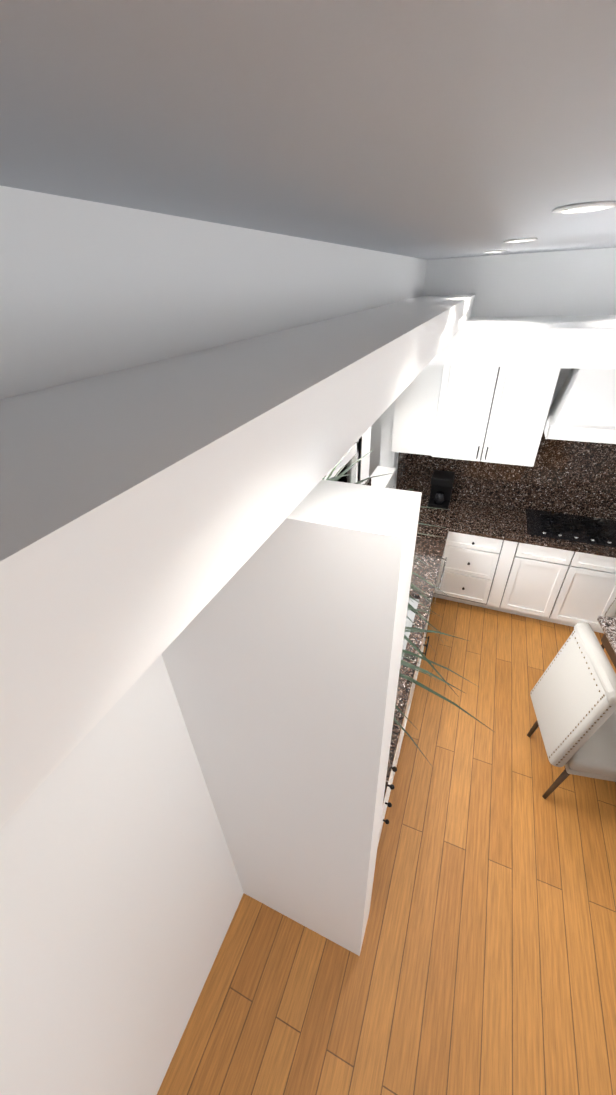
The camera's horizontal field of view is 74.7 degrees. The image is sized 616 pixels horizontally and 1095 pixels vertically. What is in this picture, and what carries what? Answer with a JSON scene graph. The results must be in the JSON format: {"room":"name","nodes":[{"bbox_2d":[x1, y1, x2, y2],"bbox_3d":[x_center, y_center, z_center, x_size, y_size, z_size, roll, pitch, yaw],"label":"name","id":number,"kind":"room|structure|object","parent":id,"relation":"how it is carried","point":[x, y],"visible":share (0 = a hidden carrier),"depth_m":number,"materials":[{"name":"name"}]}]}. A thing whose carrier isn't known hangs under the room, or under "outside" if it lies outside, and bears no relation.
{"room":"kitchen","nodes":[
{"label":"kitchen","id":0,"kind":"room"},
{"bbox_2d":[0,185,426,1094],"bbox_3d":[0.207,-0.266,2.850,0.150,2.980,10.900,11,36,20],"label":"wall","id":1,"kind":"structure","parent":0,"point":[120,893],"depth_m":1.11,"materials":[{"name":"white paint"}]},
{"bbox_2d":[0,294,475,828],"bbox_3d":[-0.140,-0.327,0.956,0.485,0.200,7.800,11,36,20],"label":"soffit","id":2,"kind":"structure","parent":1,"relation":"attached to","point":[146,510],"depth_m":0.46,"materials":[{"name":"white paint"}]},
{"bbox_2d":[324,435,362,483],"bbox_3d":[0.061,-0.336,2.327,0.094,1.120,1.464,11,36,20],"label":"window","id":3,"kind":"structure","parent":1,"relation":"in","point":[351,454],"depth_m":2.83,"materials":[{"name":"white paint"}]},
{"bbox_2d":[370,466,395,487],"bbox_3d":[0.627,-0.559,3.814,0.200,0.040,1.000,11,36,20],"label":"shelf ledge","id":4,"kind":"object","parent":1,"relation":"attached to","point":[384,480],"visible":0.4,"depth_m":3.99,"materials":[{"name":"white paint"}]},
{"bbox_2d":[161,480,421,955],"bbox_3d":[-0.064,0.910,1.536,0.670,2.470,0.185,11,36,20],"label":"refrigerator cabinet","id":5,"kind":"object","parent":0,"point":[281,654],"depth_m":1.07,"materials":[{"name":"white paint"}]},
{"bbox_2d":[0,0,615,259],"bbox_3d":[3.077,-1.459,1.647,10.700,0.100,12.500,11,36,20],"label":"ceiling","id":6,"kind":"structure","parent":0,"point":[431,129],"depth_m":0.42,"materials":[{"name":"grey paint"}]},
{"bbox_2d":[483,250,505,252],"bbox_3d":[1.353,-2.145,2.925,0.160,0.009,0.160,11,36,20],"label":"recessed light","id":7,"kind":"object","parent":6,"relation":"in","point":[494,251],"visible":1,"depth_m":2.88,"materials":[{"name":"white paint"}]},
{"bbox_2d":[503,238,536,242],"bbox_3d":[1.081,-1.564,2.056,0.160,0.009,0.160,11,36,20],"label":"recessed light","id":8,"kind":"object","parent":6,"relation":"in","point":[519,240],"visible":1,"depth_m":2.02,"materials":[{"name":"white paint"}]},
{"bbox_2d":[552,201,615,213],"bbox_3d":[0.753,-0.923,1.098,0.160,0.009,0.160,11,36,20],"label":"recessed light","id":9,"kind":"object","parent":6,"relation":"in","point":[585,207],"visible":1,"depth_m":1.07,"materials":[{"name":"white paint"}]},
{"bbox_2d":[369,415,381,476],"bbox_3d":[0.415,-1.718,5.059,1.500,2.980,0.100,11,36,20],"label":"wall","id":10,"kind":"structure","parent":0,"point":[375,441],"depth_m":5.06,"materials":[{"name":"white paint"}]},
{"bbox_2d":[157,597,615,1094],"bbox_3d":[3.200,1.101,3.318,10.700,0.060,12.500,11,36,20],"label":"floor","id":11,"kind":"structure","parent":0,"point":[484,963],"depth_m":2.05,"materials":[{"name":"brown wood"}]},
{"bbox_2d":[364,459,463,847],"bbox_3d":[0.498,0.584,2.863,0.678,1.520,2.610,11,36,20],"label":"base cabinet","id":12,"kind":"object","parent":11,"relation":"on","point":[414,474],"depth_m":3.34,"materials":[{"name":"brown stone"}]},
{"bbox_2d":[322,450,492,765],"bbox_3d":[0.293,0.075,1.625,0.956,1.182,1.038,11,36,20],"label":"dracaena plant","id":13,"kind":"object","parent":12,"relation":"on","point":[410,629],"visible":0.04,"depth_m":1.31,"materials":[{"name":"green plant"}]},
{"bbox_2d":[440,551,451,590],"bbox_3d":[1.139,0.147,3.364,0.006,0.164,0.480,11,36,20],"label":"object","id":14,"kind":"structure","parent":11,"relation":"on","point":[449,552],"depth_m":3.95,"materials":[{"name":"white paint"}]},
{"bbox_2d":[398,431,615,632],"bbox_3d":[2.619,-0.158,3.632,3.798,1.750,0.963,11,36,20],"label":"base cabinet","id":15,"kind":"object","parent":11,"relation":"on","point":[487,551],"depth_m":3.70,"materials":[{"name":"white paint"}]},
{"bbox_2d":[427,470,454,508],"bbox_3d":[1.327,-0.579,4.024,0.200,0.309,0.220,11,36,20],"label":"coffee maker","id":16,"kind":"object","parent":15,"relation":"on","point":[441,483],"visible":0.96,"depth_m":4.00,"materials":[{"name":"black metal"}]},
{"bbox_2d":[526,509,615,547],"bbox_3d":[2.364,-0.192,3.602,0.740,0.039,0.490,11,36,20],"label":"cooktop","id":17,"kind":"object","parent":15,"relation":"in","point":[583,529],"visible":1,"depth_m":3.58,"materials":[{"name":"black glass"}]},
{"bbox_2d":[527,622,615,798],"bbox_3d":[1.756,1.052,2.439,0.609,1.104,0.534,5,34,11],"label":"chair","id":18,"kind":"object","parent":11,"relation":"on","point":[573,694],"visible":1,"depth_m":2.31,"materials":[{"name":"white leather"}]},
{"bbox_2d":[597,616,615,667],"bbox_3d":[2.433,1.359,2.224,1.100,0.765,1.880,5,34,11],"label":"kitchen island","id":19,"kind":"object","parent":11,"relation":"on","point":[608,627],"visible":0.58,"depth_m":2.79,"materials":[{"name":"stone"}]},
{"bbox_2d":[601,598,615,649],"bbox_3d":[2.653,0.635,3.011,0.534,1.104,0.609,5,34,11],"label":"chair","id":20,"kind":"object","parent":11,"relation":"on","point":[611,611],"visible":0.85,"depth_m":3.26,"materials":[{"name":"white leather"}]},
{"bbox_2d":[394,248,615,488],"bbox_3d":[2.253,-1.089,3.959,2.570,2.980,0.780,11,36,20],"label":"wall","id":21,"kind":"structure","parent":0,"point":[571,283],"depth_m":3.61,"materials":[{"name":"white paint"}]},
{"bbox_2d":[391,365,560,466],"bbox_3d":[1.395,-1.199,3.543,1.228,0.788,0.398,11,36,20],"label":"upper cabinet","id":22,"kind":"object","parent":21,"relation":"attached to","point":[490,414],"visible":0.79,"depth_m":3.41,"materials":[{"name":"white paint"}]},
{"bbox_2d":[428,315,615,368],"bbox_3d":[4.676,-1.192,2.328,8.120,0.260,1.105,11,36,20],"label":"soffit","id":23,"kind":"structure","parent":21,"relation":"attached to","point":[584,342],"depth_m":2.99,"materials":[{"name":"white paint"}]},
{"bbox_2d":[544,368,615,443],"bbox_3d":[2.335,-1.103,3.047,0.874,0.483,0.533,11,36,20],"label":"range hood","id":24,"kind":"object","parent":21,"relation":"attached to","point":[582,408],"visible":0.92,"depth_m":3.01,"materials":[{"name":"white paint"}]}
]}

